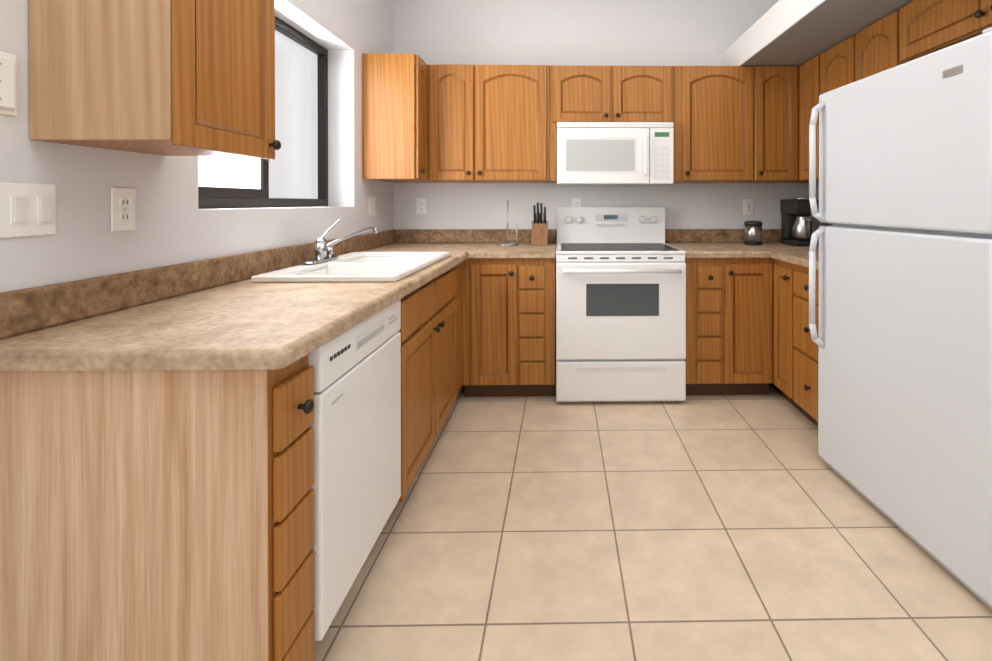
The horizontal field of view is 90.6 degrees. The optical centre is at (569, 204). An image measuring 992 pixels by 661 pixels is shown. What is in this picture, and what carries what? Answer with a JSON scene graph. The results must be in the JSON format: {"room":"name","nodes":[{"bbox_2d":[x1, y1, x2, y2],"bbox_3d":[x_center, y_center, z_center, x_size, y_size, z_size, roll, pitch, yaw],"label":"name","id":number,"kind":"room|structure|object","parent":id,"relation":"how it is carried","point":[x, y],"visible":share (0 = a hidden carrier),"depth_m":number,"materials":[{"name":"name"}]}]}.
{"room":"kitchen","nodes":[
{"label":"kitchen","id":0,"kind":"room"},
{"bbox_2d":[0,0,393,292],"bbox_3d":[-1.355,-0.274,0.606,0.250,2.950,5.830,0,0,-1],"label":"wall","id":1,"kind":"structure","parent":0,"point":[175,225],"depth_m":1.51,"materials":[{"name":"white paint"}]},
{"bbox_2d":[0,51,16,115],"bbox_3d":[-1.228,-0.265,1.038,0.018,0.136,0.090,0,0,-1],"label":"switch plate","id":2,"kind":"object","parent":1,"relation":"attached to","point":[8,83],"visible":1,"depth_m":1.06,"materials":[{"name":"white plastic"}]},
{"bbox_2d":[0,182,55,238],"bbox_3d":[-1.232,0.012,1.083,0.011,0.122,0.166,0,0,-1],"label":"switch plate","id":3,"kind":"object","parent":1,"relation":"attached to","point":[27,209],"visible":1,"depth_m":1.10,"materials":[{"name":"white plastic"}]},
{"bbox_2d":[111,187,135,231],"bbox_3d":[-1.238,0.013,1.347,0.010,0.122,0.075,0,0,-1],"label":"electrical outlet plate","id":4,"kind":"object","parent":1,"relation":"attached to","point":[123,209],"visible":1,"depth_m":1.34,"materials":[{"name":"white plastic"}]},
{"bbox_2d":[29,0,280,159],"bbox_3d":[-1.056,-0.528,1.302,0.368,0.779,0.385,0,0,-1],"label":"upper cabinet","id":5,"kind":"object","parent":1,"relation":"attached to","point":[177,77],"visible":1,"depth_m":1.11,"materials":[{"name":"brown wood"}]},
{"bbox_2d":[198,16,327,208],"bbox_3d":[-1.427,-0.447,2.236,0.062,0.920,1.225,0,0,-1],"label":"window","id":6,"kind":"structure","parent":1,"relation":"in","point":[294,173],"depth_m":2.50,"materials":[{"name":"clear glass"}]},
{"bbox_2d":[368,197,375,215],"bbox_3d":[-1.268,0.009,3.119,0.011,0.120,0.120,0,0,-1],"label":"light switch","id":7,"kind":"object","parent":1,"relation":"attached to","point":[371,206],"visible":1,"depth_m":3.10,"materials":[{"name":"white plastic"}]},
{"bbox_2d":[362,53,436,182],"bbox_3d":[-1.090,-0.543,3.243,0.368,0.767,0.558,0,0,-1],"label":"upper cabinet","id":8,"kind":"object","parent":1,"relation":"attached to","point":[394,117],"visible":0.98,"depth_m":2.96,"materials":[{"name":"brown wood"}]},
{"bbox_2d":[393,0,821,245],"bbox_3d":[0.287,-0.289,3.674,3.640,2.950,0.250,0,0,-1],"label":"wall","id":9,"kind":"structure","parent":0,"point":[593,32],"depth_m":3.54,"materials":[{"name":"white paint"}]},
{"bbox_2d":[416,198,425,213],"bbox_3d":[-1.079,0.010,3.522,0.073,0.118,0.010,0,0,-1],"label":"outlet","id":10,"kind":"object","parent":9,"relation":"attached to","point":[420,205],"visible":1,"depth_m":3.52,"materials":[{"name":"white plastic"}]},
{"bbox_2d":[426,65,550,182],"bbox_3d":[-0.546,-0.544,3.348,0.821,0.767,0.368,0,0,-1],"label":"upper cabinet","id":11,"kind":"object","parent":9,"relation":"attached to","point":[488,123],"visible":1,"depth_m":3.20,"materials":[{"name":"brown wood"}]},
{"bbox_2d":[571,198,580,206],"bbox_3d":[0.046,0.010,3.541,0.073,0.118,0.010,0,0,-1],"label":"electrical outlet plate","id":12,"kind":"object","parent":9,"relation":"attached to","point":[575,202],"visible":0.67,"depth_m":3.54,"materials":[{"name":"white plastic"}]},
{"bbox_2d":[550,65,673,182],"bbox_3d":[0.278,-0.544,3.362,0.824,0.767,0.368,0,0,-1],"label":"upper cabinet","id":13,"kind":"object","parent":9,"relation":"attached to","point":[579,93],"visible":0.94,"depth_m":3.21,"materials":[{"name":"brown wood"}]},
{"bbox_2d":[557,122,673,185],"bbox_3d":[0.293,-0.337,3.332,0.760,0.402,0.431,0,0,-1],"label":"over-the-range microwave","id":14,"kind":"object","parent":13,"relation":"attached to","point":[615,153],"visible":1,"depth_m":3.15,"materials":[{"name":"white"}]},
{"bbox_2d":[674,66,799,182],"bbox_3d":[1.117,-0.544,3.376,0.849,0.767,0.368,0,0,-1],"label":"upper cabinet","id":15,"kind":"object","parent":9,"relation":"attached to","point":[736,124],"visible":1,"depth_m":3.23,"materials":[{"name":"brown wood"}]},
{"bbox_2d":[743,199,752,214],"bbox_3d":[1.312,0.015,3.563,0.075,0.120,0.011,0,0,-1],"label":"switch plate","id":16,"kind":"object","parent":9,"relation":"attached to","point":[747,206],"visible":1,"depth_m":3.56,"materials":[{"name":"white plastic"}]},
{"bbox_2d":[315,369,991,660],"bbox_3d":[0.337,1.226,0.767,3.640,0.050,6.080,0,0,-1],"label":"floor","id":17,"kind":"structure","parent":0,"point":[689,528],"depth_m":1.66,"materials":[{"name":"tile"}]},
{"bbox_2d":[0,354,314,660],"bbox_3d":[-0.902,0.764,1.065,0.668,0.870,0.164,0,0,-1],"label":"base cabinet","id":18,"kind":"object","parent":17,"relation":"on","point":[157,515],"visible":0.96,"depth_m":0.98,"materials":[{"name":"brown wood"}]},
{"bbox_2d":[308,299,400,641],"bbox_3d":[-0.889,0.764,1.438,0.590,0.866,0.576,0,0,-1],"label":"dishwasher","id":19,"kind":"object","parent":17,"relation":"on","point":[356,426],"visible":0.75,"depth_m":1.33,"materials":[{"name":"white metal"}]},
{"bbox_2d":[393,263,460,510],"bbox_3d":[-0.938,0.758,2.230,0.637,0.870,1.002,0,0,-1],"label":"base cabinet","id":20,"kind":"object","parent":17,"relation":"on","point":[430,330],"depth_m":2.12,"materials":[{"name":"brown wood"}]},
{"bbox_2d":[0,229,479,370],"bbox_3d":[-0.911,0.252,2.244,0.690,0.138,2.570,0,0,-1],"label":"countertop","id":21,"kind":"structure","parent":20,"relation":"on","point":[223,313],"depth_m":1.22,"materials":[{"name":"laminate"}]},
{"bbox_2d":[301,219,377,264],"bbox_3d":[-1.074,0.163,2.296,0.187,0.190,0.406,0,0,-1],"label":"faucet","id":22,"kind":"object","parent":21,"relation":"on","point":[323,248],"visible":1,"depth_m":2.22,"materials":[{"name":"silver metal"}]},
{"bbox_2d":[251,252,449,281],"bbox_3d":[-0.913,0.363,2.222,0.530,0.207,0.880,0,0,-1],"label":"sink","id":23,"kind":"object","parent":21,"relation":"in","point":[373,267],"visible":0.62,"depth_m":2.20,"materials":[{"name":"white ceramic"}]},
{"bbox_2d":[461,262,461,386],"bbox_3d":[-0.953,0.754,3.113,0.637,0.870,0.836,0,0,-1],"label":"base cabinet","id":24,"kind":"object","parent":17,"relation":"on","point":[461,262],"depth_m":2.91,"materials":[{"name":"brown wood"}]},
{"bbox_2d":[380,229,459,232],"bbox_3d":[-0.928,0.248,3.207,0.450,0.138,0.643,0,0,-1],"label":"backsplash","id":25,"kind":"structure","parent":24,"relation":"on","point":[394,230],"depth_m":3.51,"materials":[{"name":"laminate"}]},
{"bbox_2d":[462,255,555,396],"bbox_3d":[-0.374,0.754,3.212,0.559,0.870,0.658,0,0,-1],"label":"base cabinet","id":26,"kind":"object","parent":17,"relation":"on","point":[508,327],"visible":0.98,"depth_m":2.92,"materials":[{"name":"brown wood"}]},
{"bbox_2d":[476,229,555,257],"bbox_3d":[-0.338,0.248,3.217,0.490,0.138,0.643,0,0,-1],"label":"countertop","id":27,"kind":"structure","parent":26,"relation":"on","point":[487,240],"depth_m":3.32,"materials":[{"name":"laminate"}]},
{"bbox_2d":[497,200,518,245],"bbox_3d":[-0.427,0.121,3.329,0.150,0.311,0.150,0,0,-1],"label":"paper towel holder","id":28,"kind":"object","parent":27,"relation":"on","point":[507,243],"visible":1,"depth_m":3.32,"materials":[{"name":"metal"}]},
{"bbox_2d":[531,202,547,245],"bbox_3d":[-0.208,0.130,3.368,0.110,0.294,0.150,0,0,-1],"label":"knife block","id":29,"kind":"object","parent":27,"relation":"on","point":[539,237],"visible":1,"depth_m":3.32,"materials":[{"name":"brown wood"}]},
{"bbox_2d":[556,207,685,402],"bbox_3d":[0.299,0.604,3.163,0.774,1.170,0.721,0,0,-1],"label":"stove","id":30,"kind":"object","parent":17,"relation":"on","point":[620,303],"visible":1,"depth_m":2.87,"materials":[{"name":"white metal"}]},
{"bbox_2d":[685,258,773,394],"bbox_3d":[0.967,0.753,3.235,0.553,0.870,0.658,0,0,-1],"label":"base cabinet","id":31,"kind":"object","parent":17,"relation":"on","point":[729,326],"visible":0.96,"depth_m":2.95,"materials":[{"name":"brown wood"}]},
{"bbox_2d":[665,229,767,257],"bbox_3d":[0.938,0.247,3.239,0.498,0.138,0.643,0,0,-1],"label":"countertop","id":32,"kind":"structure","parent":31,"relation":"on","point":[697,243],"depth_m":3.48,"materials":[{"name":"laminate"}]},
{"bbox_2d":[744,221,762,244],"bbox_3d":[1.282,0.194,3.389,0.120,0.166,0.120,0,0,-1],"label":"canister","id":33,"kind":"object","parent":32,"relation":"on","point":[753,232],"visible":1,"depth_m":3.34,"materials":[{"name":"clear glass"}]},
{"bbox_2d":[769,259,784,393],"bbox_3d":[1.552,0.755,2.819,0.637,0.870,0.235,0,0,-1],"label":"base cabinet","id":34,"kind":"object","parent":17,"relation":"on","point":[779,265],"depth_m":2.87,"materials":[{"name":"brown wood"}]},
{"bbox_2d":[781,262,818,426],"bbox_3d":[1.557,0.757,2.530,0.637,0.870,0.467,0,0,-1],"label":"base cabinet","id":35,"kind":"object","parent":17,"relation":"on","point":[795,383],"depth_m":2.62,"materials":[{"name":"brown wood"}]},
{"bbox_2d":[764,229,818,269],"bbox_3d":[1.530,0.249,2.930,0.676,0.138,1.283,0,0,-1],"label":"countertop","id":36,"kind":"structure","parent":35,"relation":"on","point":[773,247],"depth_m":2.93,"materials":[{"name":"laminate"}]},
{"bbox_2d":[780,197,818,245],"bbox_3d":[1.593,0.112,3.331,0.190,0.331,0.255,0,0,-1],"label":"coffee maker","id":37,"kind":"object","parent":36,"relation":"on","point":[797,227],"visible":0.77,"depth_m":3.27,"materials":[{"name":"black plastic"}]},
{"bbox_2d":[809,27,991,609],"bbox_3d":[1.477,0.339,1.832,0.740,1.712,0.851,0,0,-5],"label":"refrigerator","id":38,"kind":"object","parent":17,"relation":"on","point":[902,340],"visible":1,"depth_m":1.67,"materials":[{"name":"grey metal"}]},
{"bbox_2d":[822,223,832,225],"bbox_3d":[2.034,-0.274,0.664,0.250,2.950,5.830,0,0,-1],"label":"wall","id":39,"kind":"structure","parent":0,"point":[827,224],"depth_m":3.50,"materials":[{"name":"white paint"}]},
{"bbox_2d":[796,61,807,182],"bbox_3d":[1.697,-0.543,3.076,0.337,0.767,0.312,0,0,-1],"label":"upper cabinet","id":40,"kind":"object","parent":39,"relation":"attached to","point":[803,69],"depth_m":3.17,"materials":[{"name":"brown wood"}]},
{"bbox_2d":[724,0,913,66],"bbox_3d":[1.539,-1.016,0.901,0.728,0.193,5.328,0,0,-1],"label":"soffit","id":41,"kind":"structure","parent":39,"relation":"attached to","point":[798,33],"depth_m":2.65,"materials":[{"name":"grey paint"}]},
{"bbox_2d":[808,41,843,182],"bbox_3d":[1.702,-0.542,2.807,0.337,0.767,0.484,0,0,-1],"label":"upper cabinet","id":42,"kind":"object","parent":39,"relation":"attached to","point":[826,70],"depth_m":2.95,"materials":[{"name":"brown wood"}]},
{"bbox_2d":[844,11,902,84],"bbox_3d":[1.707,-0.540,2.490,0.337,0.767,0.399,0,0,-1],"label":"upper cabinet","id":43,"kind":"object","parent":39,"relation":"attached to","point":[870,50],"depth_m":2.47,"materials":[{"name":"brown wood"}]},
{"bbox_2d":[899,0,991,62],"bbox_3d":[1.704,-0.792,1.786,0.368,0.255,0.999,0,0,-1],"label":"upper cabinet","id":44,"kind":"object","parent":39,"relation":"attached to","point":[926,27],"visible":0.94,"depth_m":2.05,"materials":[{"name":"brown wood"}]}
]}

